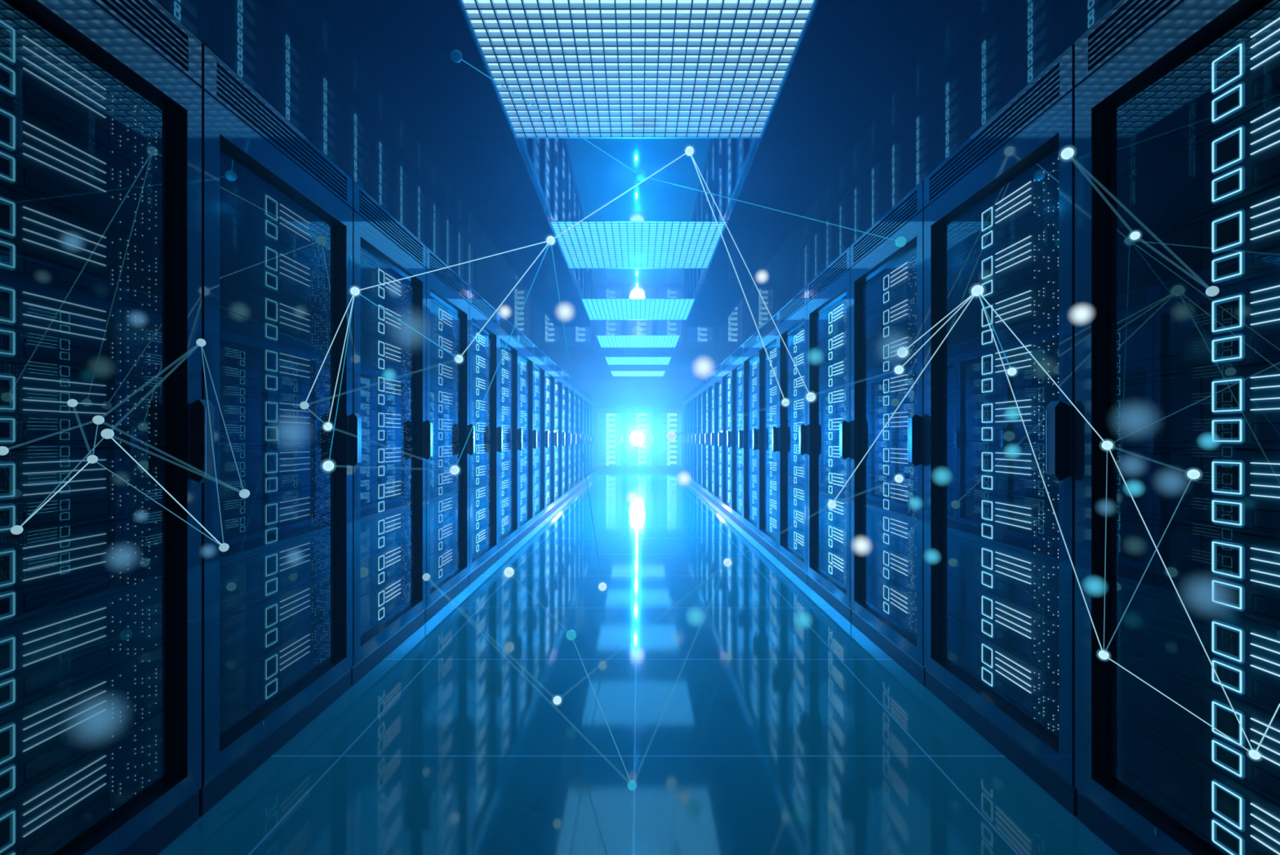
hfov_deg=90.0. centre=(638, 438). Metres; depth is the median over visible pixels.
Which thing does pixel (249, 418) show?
server
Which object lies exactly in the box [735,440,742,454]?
server
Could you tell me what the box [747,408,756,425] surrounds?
server
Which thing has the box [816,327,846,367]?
server
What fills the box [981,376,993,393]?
light
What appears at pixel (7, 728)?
light
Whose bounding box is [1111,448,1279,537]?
server
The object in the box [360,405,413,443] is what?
server
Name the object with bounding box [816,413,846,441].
server
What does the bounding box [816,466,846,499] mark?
server
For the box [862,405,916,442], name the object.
server
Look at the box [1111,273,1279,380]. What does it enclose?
server
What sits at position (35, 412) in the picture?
server
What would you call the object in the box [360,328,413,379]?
server
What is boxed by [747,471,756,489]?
server
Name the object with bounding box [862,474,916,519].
server
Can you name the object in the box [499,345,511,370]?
server
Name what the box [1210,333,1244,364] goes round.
light
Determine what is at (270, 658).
light
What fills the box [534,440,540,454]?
server
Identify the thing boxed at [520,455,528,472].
server
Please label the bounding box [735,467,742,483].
server
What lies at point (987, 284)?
light
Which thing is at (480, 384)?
server
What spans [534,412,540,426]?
server
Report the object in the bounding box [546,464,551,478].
server
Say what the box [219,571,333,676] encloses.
server
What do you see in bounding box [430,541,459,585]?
server
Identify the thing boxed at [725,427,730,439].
server
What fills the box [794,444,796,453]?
light
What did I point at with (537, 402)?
server
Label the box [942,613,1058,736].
server
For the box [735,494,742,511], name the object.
server
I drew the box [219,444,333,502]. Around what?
server
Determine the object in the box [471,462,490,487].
server
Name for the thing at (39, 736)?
server
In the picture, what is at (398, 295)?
server
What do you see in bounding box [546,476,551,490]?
server
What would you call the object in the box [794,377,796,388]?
light
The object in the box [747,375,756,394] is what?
server
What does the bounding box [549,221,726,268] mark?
ceiling light
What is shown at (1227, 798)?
light
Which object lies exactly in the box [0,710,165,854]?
server
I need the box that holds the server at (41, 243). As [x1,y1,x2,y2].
[0,186,165,315]
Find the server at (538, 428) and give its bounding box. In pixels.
[534,426,540,439]
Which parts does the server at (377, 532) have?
drawer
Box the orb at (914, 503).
[911,498,919,506]
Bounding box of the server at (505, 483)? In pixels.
[499,475,511,497]
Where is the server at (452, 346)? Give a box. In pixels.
[430,327,459,367]
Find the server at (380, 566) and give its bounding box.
[360,536,413,596]
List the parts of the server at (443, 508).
drawer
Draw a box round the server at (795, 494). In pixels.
[786,482,804,510]
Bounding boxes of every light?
[0,18,16,64]
[0,61,16,97]
[0,106,16,151]
[0,150,16,183]
[0,195,16,238]
[0,238,16,270]
[0,284,16,324]
[0,327,16,357]
[0,373,16,412]
[0,415,16,444]
[0,461,16,499]
[0,502,16,533]
[0,547,16,588]
[0,589,16,621]
[0,634,16,676]
[0,676,16,710]
[0,720,16,765]
[0,763,16,798]
[0,808,16,853]
[5,849,16,854]
[264,193,277,222]
[264,218,277,240]
[264,244,277,272]
[264,270,277,291]
[264,297,277,322]
[264,321,277,341]
[264,348,277,373]
[264,373,277,391]
[264,400,277,422]
[264,425,277,441]
[264,451,277,474]
[264,475,277,493]
[264,502,277,525]
[264,525,277,545]
[264,551,277,577]
[264,576,277,596]
[264,601,277,629]
[264,626,277,648]
[264,652,277,680]
[264,676,277,700]
[377,267,384,286]
[377,285,384,299]
[377,303,384,321]
[377,320,384,334]
[377,339,384,356]
[377,357,384,369]
[377,375,384,392]
[377,393,384,405]
[377,411,384,427]
[377,429,384,440]
[377,447,384,463]
[377,464,384,476]
[377,483,384,499]
[377,500,384,512]
[377,518,384,535]
[377,535,384,548]
[377,553,384,571]
[377,570,384,585]
[377,589,384,607]
[377,605,384,621]
[438,307,442,321]
[438,320,442,331]
[438,334,442,348]
[438,348,442,358]
[438,362,442,375]
[438,376,442,386]
[438,390,442,403]
[438,404,442,413]
[438,417,442,430]
[438,431,442,439]
[438,445,442,457]
[438,458,442,467]
[438,472,442,485]
[438,485,442,495]
[438,499,442,512]
[438,513,442,523]
[438,527,442,540]
[438,540,442,551]
[438,554,442,568]
[438,567,442,578]
[458,0,817,138]
[475,332,479,342]
[475,342,479,351]
[475,354,479,364]
[475,365,479,373]
[475,377,479,386]
[475,387,479,395]
[475,399,479,409]
[475,422,479,431]
[475,432,479,439]
[475,444,479,453]
[475,454,479,462]
[475,466,479,476]
[475,477,479,484]
[475,488,479,498]
[475,499,479,506]
[475,511,479,521]
[475,521,479,529]
[475,533,479,543]
[475,543,479,551]
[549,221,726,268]
[581,298,695,319]
[595,335,679,347]
[604,356,671,364]
[610,370,666,376]
[794,334,796,345]
[794,356,796,366]
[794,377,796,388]
[794,400,796,409]
[794,422,796,431]
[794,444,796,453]
[794,466,796,475]
[794,487,796,497]
[794,509,796,519]
[794,530,796,541]
[828,311,832,324]
[828,324,832,333]
[828,337,832,351]
[828,351,832,360]
[828,364,832,377]
[828,377,832,386]
[828,391,832,404]
[828,404,832,413]
[828,418,832,430]
[828,431,832,439]
[828,445,832,457]
[828,457,832,466]
[828,471,832,484]
[828,484,832,493]
[828,511,832,520]
[828,524,832,537]
[828,537,832,547]
[828,551,832,564]
[828,564,832,574]
[883,273,889,291]
[883,290,889,304]
[883,308,889,325]
[883,324,889,337]
[883,342,889,359]
[883,360,889,372]
[883,377,889,394]
[883,395,889,406]
[883,413,889,427]
[883,429,889,440]
[883,447,889,462]
[883,463,889,475]
[883,481,889,497]
[883,497,889,510]
[883,515,889,532]
[883,532,889,545]
[883,549,889,566]
[883,566,889,579]
[883,583,889,601]
[883,600,889,614]
[981,205,993,232]
[981,229,993,250]
[981,254,993,279]
[981,278,993,297]
[981,303,993,328]
[981,327,993,346]
[981,352,993,376]
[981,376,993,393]
[981,402,993,423]
[981,426,993,441]
[981,450,993,472]
[981,474,993,490]
[981,498,993,521]
[981,521,993,539]
[981,546,993,570]
[981,569,993,589]
[981,594,993,620]
[981,617,993,638]
[981,642,993,669]
[981,665,993,687]
[1210,41,1244,94]
[1210,82,1244,124]
[1210,124,1244,174]
[1210,165,1244,204]
[1210,208,1244,253]
[1210,249,1244,284]
[1210,293,1244,333]
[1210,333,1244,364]
[1210,376,1244,413]
[1210,417,1244,444]
[1210,458,1244,496]
[1210,497,1244,527]
[1210,538,1244,580]
[1210,577,1244,611]
[1210,618,1244,663]
[1210,657,1244,694]
[1210,698,1244,747]
[1210,737,1244,778]
[1210,778,1244,831]
[1210,817,1244,854]
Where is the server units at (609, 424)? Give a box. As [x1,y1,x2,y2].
[596,413,682,465]
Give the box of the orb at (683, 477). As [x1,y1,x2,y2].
[679,473,688,483]
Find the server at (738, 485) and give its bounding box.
[735,480,742,497]
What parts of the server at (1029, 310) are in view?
drawer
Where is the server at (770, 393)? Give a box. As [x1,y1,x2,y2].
[764,383,776,405]
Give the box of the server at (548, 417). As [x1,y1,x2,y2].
[546,414,551,427]
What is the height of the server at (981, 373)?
0.181 m
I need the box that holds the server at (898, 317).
[862,289,916,348]
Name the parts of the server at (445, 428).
drawer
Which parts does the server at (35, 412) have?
drawer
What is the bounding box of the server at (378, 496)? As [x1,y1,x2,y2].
[360,474,413,519]
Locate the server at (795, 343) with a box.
[786,326,804,359]
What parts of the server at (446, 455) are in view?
drawer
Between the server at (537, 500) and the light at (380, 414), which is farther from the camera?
the server at (537, 500)
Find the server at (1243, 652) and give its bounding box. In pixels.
[1111,578,1279,715]
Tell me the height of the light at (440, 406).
0.060 m
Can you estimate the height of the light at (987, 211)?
0.081 m
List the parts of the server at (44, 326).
drawer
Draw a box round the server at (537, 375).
[534,368,540,386]
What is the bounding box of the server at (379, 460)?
[360,443,413,481]
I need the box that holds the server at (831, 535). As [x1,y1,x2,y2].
[816,515,846,556]
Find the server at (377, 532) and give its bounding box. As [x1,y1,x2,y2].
[360,505,413,558]
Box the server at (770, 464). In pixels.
[764,458,776,479]
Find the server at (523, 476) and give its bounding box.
[520,471,528,488]
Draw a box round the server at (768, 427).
[764,422,776,440]
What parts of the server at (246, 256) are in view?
drawer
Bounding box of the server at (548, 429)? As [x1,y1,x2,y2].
[546,427,551,439]
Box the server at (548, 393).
[546,389,551,403]
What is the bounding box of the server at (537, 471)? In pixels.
[534,467,540,483]
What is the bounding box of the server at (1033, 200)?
[942,155,1058,274]
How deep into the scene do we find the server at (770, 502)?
6.49 m
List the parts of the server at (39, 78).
drawer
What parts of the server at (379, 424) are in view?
drawer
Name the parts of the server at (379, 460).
drawer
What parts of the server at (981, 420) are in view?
drawer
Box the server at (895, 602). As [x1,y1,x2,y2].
[862,567,916,635]
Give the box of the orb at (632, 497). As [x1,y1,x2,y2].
[627,493,635,502]
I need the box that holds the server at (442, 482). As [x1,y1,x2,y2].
[430,466,459,499]
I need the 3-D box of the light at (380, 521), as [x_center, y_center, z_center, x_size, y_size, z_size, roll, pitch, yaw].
[-1.340,0.461,3.338,0.004,0.081,0.082,0,0,0]
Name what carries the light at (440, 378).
attached to the server at (443, 375)
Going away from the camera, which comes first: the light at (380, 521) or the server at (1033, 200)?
the server at (1033, 200)
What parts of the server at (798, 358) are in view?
drawer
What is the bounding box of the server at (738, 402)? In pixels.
[735,397,742,413]
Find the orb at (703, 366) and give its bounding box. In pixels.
[695,359,711,375]
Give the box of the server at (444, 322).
[430,298,459,342]
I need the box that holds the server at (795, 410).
[786,395,804,420]
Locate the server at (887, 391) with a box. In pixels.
[862,366,916,410]
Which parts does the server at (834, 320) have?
drawer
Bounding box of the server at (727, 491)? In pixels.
[725,488,730,503]
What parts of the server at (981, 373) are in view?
drawer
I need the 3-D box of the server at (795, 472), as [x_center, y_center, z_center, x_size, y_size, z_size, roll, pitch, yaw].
[1.714,0.303,5.397,0.752,0.181,0.840,0,0,0]
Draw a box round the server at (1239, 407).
[1111,362,1279,448]
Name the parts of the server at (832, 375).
drawer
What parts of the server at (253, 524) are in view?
drawer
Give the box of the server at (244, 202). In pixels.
[219,156,333,274]
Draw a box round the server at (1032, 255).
[942,213,1058,316]
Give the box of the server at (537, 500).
[534,494,540,511]
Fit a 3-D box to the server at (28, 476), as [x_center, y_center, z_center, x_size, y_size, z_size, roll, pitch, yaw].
[-1.714,0.117,1.397,0.752,0.181,0.840,0,0,0]
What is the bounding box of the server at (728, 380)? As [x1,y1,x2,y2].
[725,376,730,391]
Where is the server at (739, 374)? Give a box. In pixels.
[735,368,742,386]
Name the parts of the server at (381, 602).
drawer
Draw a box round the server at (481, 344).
[471,326,490,359]
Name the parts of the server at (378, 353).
drawer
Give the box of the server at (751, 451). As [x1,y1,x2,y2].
[747,440,756,457]
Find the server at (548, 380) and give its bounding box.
[546,377,551,391]
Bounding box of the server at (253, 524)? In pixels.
[219,486,333,560]
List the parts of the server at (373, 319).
drawer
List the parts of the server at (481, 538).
drawer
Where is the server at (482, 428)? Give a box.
[471,418,490,440]
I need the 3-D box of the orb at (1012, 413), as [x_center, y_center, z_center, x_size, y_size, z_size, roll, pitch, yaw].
[0.835,-0.055,1.428,0.043,0.043,0.043,0,0,0]
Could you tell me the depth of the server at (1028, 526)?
2.34 m
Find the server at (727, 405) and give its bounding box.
[725,402,730,415]
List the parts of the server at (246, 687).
drawer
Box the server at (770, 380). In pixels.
[764,364,776,387]
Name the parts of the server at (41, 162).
drawer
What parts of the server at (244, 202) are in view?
drawer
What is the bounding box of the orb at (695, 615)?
[689,609,701,622]
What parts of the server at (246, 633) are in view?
drawer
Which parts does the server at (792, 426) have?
drawer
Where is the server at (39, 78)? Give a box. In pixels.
[0,8,165,183]
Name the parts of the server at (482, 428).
drawer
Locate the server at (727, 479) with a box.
[725,476,730,490]
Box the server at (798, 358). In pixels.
[786,349,804,379]
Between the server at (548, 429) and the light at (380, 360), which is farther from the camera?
the server at (548, 429)
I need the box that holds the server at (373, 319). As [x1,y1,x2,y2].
[360,290,413,348]
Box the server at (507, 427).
[499,422,511,440]
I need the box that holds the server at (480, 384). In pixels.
[471,373,490,399]
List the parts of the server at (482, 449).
drawer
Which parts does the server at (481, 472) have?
drawer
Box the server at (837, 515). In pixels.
[816,491,846,528]
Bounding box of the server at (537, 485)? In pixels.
[534,480,540,497]
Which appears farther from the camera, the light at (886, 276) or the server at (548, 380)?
the server at (548, 380)
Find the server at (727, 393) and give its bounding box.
[725,389,730,403]
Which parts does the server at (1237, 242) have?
drawer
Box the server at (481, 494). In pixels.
[471,482,490,510]
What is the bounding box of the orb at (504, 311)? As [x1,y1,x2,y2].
[500,306,509,316]
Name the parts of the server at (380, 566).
drawer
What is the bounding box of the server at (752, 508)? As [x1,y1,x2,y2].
[747,501,756,522]
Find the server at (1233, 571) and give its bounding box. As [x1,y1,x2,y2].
[1111,513,1279,626]
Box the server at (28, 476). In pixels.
[0,448,165,537]
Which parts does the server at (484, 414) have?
drawer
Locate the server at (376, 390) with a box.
[360,367,413,410]
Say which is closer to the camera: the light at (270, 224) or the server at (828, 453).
the light at (270, 224)
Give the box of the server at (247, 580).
[219,528,333,618]
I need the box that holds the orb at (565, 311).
[558,304,572,318]
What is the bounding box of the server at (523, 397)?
[520,391,528,409]
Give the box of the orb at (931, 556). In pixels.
[927,551,937,560]
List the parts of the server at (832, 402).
drawer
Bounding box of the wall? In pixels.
[574,380,702,468]
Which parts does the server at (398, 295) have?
drawer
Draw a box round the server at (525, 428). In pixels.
[520,424,528,439]
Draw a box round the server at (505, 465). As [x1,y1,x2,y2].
[499,458,511,479]
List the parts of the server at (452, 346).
drawer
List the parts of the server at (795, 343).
drawer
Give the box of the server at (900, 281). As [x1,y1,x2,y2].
[862,251,916,317]
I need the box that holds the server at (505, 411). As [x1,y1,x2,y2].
[499,403,511,422]
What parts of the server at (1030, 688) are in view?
drawer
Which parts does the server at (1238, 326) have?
drawer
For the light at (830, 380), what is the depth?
4.46 m
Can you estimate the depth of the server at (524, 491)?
7.50 m
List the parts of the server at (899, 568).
drawer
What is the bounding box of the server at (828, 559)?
[816,541,846,586]
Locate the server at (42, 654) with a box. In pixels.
[0,578,165,714]
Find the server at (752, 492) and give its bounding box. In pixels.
[747,486,756,506]
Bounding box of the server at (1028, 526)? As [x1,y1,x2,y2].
[942,486,1058,561]
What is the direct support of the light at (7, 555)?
on the server at (42, 571)
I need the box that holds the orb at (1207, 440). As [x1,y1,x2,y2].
[1201,435,1215,445]
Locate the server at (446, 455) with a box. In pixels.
[430,441,459,471]
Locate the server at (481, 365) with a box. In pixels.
[471,349,490,379]
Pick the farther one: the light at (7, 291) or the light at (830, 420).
the light at (830, 420)
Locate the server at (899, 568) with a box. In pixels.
[862,536,916,597]
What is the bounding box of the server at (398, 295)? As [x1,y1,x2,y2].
[360,251,413,317]
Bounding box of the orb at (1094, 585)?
[1087,579,1102,591]
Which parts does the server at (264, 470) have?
drawer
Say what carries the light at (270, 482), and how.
attached to the server at (264, 470)
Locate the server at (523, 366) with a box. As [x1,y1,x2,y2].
[520,359,528,379]
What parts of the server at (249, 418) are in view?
drawer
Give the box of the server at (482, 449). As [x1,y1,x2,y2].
[471,441,490,464]
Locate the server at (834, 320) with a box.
[816,298,846,342]
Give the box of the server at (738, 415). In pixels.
[735,412,742,426]
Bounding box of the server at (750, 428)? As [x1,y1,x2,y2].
[747,424,756,439]
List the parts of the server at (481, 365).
drawer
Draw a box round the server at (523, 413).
[520,408,528,425]
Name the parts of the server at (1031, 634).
drawer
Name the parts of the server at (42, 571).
drawer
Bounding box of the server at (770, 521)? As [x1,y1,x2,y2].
[764,511,776,536]
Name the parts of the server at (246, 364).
drawer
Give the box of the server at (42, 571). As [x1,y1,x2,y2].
[0,513,165,625]
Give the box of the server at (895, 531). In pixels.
[862,505,916,558]
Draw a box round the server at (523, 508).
[520,501,528,521]
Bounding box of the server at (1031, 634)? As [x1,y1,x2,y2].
[942,571,1058,678]
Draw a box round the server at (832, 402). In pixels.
[816,385,846,416]
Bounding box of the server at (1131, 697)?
[1111,644,1279,804]
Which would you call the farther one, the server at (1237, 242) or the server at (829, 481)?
the server at (829, 481)
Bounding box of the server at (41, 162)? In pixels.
[0,97,165,249]
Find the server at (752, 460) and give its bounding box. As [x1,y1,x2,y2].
[747,455,756,473]
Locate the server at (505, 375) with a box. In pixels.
[499,364,511,387]
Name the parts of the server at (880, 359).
drawer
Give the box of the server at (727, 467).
[725,464,730,478]
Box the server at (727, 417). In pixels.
[725,414,730,427]
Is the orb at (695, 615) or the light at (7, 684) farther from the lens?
the orb at (695, 615)
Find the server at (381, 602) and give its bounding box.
[360,567,413,635]
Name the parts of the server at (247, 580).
drawer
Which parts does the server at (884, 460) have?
drawer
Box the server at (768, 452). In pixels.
[764,440,776,459]
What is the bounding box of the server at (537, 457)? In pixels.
[534,453,540,468]
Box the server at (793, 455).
[786,441,804,464]
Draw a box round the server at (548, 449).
[546,440,551,453]
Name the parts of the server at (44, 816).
drawer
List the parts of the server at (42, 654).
drawer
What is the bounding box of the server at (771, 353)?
[764,346,776,370]
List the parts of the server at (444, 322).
drawer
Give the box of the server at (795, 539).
[786,523,804,556]
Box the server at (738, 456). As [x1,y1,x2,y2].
[735,453,742,468]
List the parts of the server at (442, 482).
drawer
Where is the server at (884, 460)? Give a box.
[862,443,916,481]
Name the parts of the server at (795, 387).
drawer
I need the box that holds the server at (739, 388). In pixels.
[735,382,742,399]
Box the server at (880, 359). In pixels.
[862,328,916,379]
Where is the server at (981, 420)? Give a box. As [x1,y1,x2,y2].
[942,388,1058,444]
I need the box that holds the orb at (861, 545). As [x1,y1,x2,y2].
[854,538,868,552]
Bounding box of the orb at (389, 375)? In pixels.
[385,370,394,379]
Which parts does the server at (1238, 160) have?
drawer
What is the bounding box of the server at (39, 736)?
[0,644,165,802]
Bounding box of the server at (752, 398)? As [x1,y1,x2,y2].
[747,391,756,409]
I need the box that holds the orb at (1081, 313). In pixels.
[1072,306,1089,321]
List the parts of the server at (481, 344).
drawer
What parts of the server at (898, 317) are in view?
drawer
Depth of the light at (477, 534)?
5.34 m
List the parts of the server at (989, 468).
drawer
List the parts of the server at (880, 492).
drawer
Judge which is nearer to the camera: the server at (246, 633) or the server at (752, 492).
the server at (246, 633)
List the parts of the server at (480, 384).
drawer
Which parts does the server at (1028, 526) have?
drawer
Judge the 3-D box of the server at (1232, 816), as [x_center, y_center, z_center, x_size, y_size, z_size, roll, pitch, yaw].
[1.714,0.861,1.397,0.752,0.181,0.840,0,0,0]
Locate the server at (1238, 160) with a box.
[1111,95,1279,249]
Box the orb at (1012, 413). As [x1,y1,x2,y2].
[1007,408,1017,418]
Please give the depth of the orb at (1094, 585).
1.16 m
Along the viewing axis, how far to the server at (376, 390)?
3.39 m
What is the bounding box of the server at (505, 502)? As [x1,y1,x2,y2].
[499,493,511,517]
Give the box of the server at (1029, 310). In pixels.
[942,271,1058,359]
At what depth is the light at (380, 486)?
3.34 m
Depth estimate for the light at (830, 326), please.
4.46 m
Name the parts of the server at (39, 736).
drawer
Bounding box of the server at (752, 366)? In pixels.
[747,359,756,379]
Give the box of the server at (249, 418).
[219,388,333,444]
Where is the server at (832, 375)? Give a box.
[816,355,846,391]
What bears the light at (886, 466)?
attached to the server at (884, 460)
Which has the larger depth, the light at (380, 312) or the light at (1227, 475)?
the light at (380, 312)
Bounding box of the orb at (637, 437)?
[630,431,644,475]
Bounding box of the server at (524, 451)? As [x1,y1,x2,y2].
[520,440,528,456]
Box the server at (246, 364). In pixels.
[219,330,333,400]
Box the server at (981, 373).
[942,330,1058,400]
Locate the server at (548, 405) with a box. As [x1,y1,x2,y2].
[546,402,551,415]
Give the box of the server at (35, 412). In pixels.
[0,362,165,448]
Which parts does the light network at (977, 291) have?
light network, light network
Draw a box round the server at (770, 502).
[764,493,776,516]
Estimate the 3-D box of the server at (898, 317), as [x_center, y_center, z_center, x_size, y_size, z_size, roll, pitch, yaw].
[1.714,-0.627,3.397,0.752,0.181,0.840,0,0,0]
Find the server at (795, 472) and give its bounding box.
[786,462,804,487]
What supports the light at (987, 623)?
attached to the server at (1031, 634)
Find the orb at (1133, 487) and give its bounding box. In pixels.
[1127,482,1140,493]
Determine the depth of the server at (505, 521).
6.48 m
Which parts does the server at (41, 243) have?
drawer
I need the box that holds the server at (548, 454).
[546,452,551,465]
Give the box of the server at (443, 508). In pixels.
[430,491,459,528]
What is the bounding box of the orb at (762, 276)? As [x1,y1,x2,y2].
[757,271,766,281]
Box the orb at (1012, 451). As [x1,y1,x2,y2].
[1007,446,1017,455]
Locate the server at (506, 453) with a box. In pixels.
[499,440,511,459]
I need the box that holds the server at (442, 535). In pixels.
[430,515,459,556]
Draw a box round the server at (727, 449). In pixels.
[725,440,730,453]
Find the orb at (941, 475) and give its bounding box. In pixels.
[935,470,947,481]
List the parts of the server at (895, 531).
drawer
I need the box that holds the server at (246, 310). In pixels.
[219,272,333,359]
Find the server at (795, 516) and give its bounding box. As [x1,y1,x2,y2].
[786,502,804,533]
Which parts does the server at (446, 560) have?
drawer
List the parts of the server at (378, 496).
drawer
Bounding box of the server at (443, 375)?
[430,355,459,391]
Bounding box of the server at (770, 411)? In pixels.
[764,403,776,422]
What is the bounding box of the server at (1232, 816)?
[1111,710,1279,854]
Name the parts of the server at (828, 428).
drawer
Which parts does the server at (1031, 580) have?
drawer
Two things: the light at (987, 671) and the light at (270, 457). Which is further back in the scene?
the light at (987, 671)
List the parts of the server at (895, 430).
drawer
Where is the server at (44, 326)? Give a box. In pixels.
[0,274,165,380]
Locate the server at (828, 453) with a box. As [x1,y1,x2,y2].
[816,441,846,471]
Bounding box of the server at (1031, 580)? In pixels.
[942,528,1058,619]
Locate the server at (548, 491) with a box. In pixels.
[546,488,551,503]
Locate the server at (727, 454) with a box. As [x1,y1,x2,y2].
[725,452,730,465]
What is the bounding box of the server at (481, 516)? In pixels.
[471,502,490,533]
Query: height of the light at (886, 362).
0.060 m
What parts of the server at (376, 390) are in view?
drawer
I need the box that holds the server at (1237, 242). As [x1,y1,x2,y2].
[1111,184,1279,315]
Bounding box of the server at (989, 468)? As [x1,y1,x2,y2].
[942,444,1058,503]
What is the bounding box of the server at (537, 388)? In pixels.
[534,383,540,399]
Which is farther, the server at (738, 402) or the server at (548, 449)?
the server at (548, 449)
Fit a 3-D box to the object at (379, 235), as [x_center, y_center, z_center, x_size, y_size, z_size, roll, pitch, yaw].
[-1.782,-0.025,3.397,1.075,2.293,0.988,0,0,0]
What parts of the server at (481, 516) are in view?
drawer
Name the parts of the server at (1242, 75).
drawer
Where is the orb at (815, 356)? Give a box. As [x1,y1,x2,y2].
[809,351,820,361]
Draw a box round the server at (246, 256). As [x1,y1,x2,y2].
[219,214,333,316]
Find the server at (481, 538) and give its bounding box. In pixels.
[471,523,490,555]
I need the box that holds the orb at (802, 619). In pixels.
[797,613,808,625]
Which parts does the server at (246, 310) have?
drawer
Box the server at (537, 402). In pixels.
[534,397,540,413]
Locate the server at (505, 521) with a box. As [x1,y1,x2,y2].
[499,511,511,536]
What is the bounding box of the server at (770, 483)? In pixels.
[764,475,776,497]
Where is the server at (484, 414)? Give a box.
[471,395,490,420]
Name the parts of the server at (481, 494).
drawer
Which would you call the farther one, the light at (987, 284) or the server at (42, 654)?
the light at (987, 284)
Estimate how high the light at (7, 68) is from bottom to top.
0.060 m
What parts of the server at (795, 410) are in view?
drawer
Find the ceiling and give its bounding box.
[155,0,1120,380]
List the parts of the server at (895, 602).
drawer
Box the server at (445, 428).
[430,413,459,441]
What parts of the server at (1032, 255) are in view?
drawer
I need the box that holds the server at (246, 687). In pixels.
[219,613,333,734]
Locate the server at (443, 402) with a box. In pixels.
[430,385,459,416]
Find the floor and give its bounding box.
[157,468,1119,854]
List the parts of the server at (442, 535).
drawer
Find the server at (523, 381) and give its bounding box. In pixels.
[520,375,528,394]
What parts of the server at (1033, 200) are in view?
drawer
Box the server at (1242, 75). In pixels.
[1111,6,1279,183]
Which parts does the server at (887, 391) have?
drawer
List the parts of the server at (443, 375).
drawer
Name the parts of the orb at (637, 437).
globe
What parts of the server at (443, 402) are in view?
drawer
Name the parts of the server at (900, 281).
drawer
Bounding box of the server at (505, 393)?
[499,383,511,405]
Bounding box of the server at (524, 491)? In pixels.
[520,486,528,505]
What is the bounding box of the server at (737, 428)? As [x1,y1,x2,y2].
[735,426,742,439]
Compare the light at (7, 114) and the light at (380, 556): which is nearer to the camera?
the light at (7, 114)
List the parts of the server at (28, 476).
drawer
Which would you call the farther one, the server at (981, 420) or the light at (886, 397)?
the light at (886, 397)
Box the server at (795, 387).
[786,373,804,399]
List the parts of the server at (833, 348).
drawer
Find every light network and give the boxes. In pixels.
[0,338,249,551]
[299,49,1279,759]
[422,474,903,790]
[1061,147,1219,296]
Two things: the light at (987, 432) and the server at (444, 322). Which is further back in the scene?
the server at (444, 322)
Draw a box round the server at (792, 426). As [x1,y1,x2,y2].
[786,418,804,440]

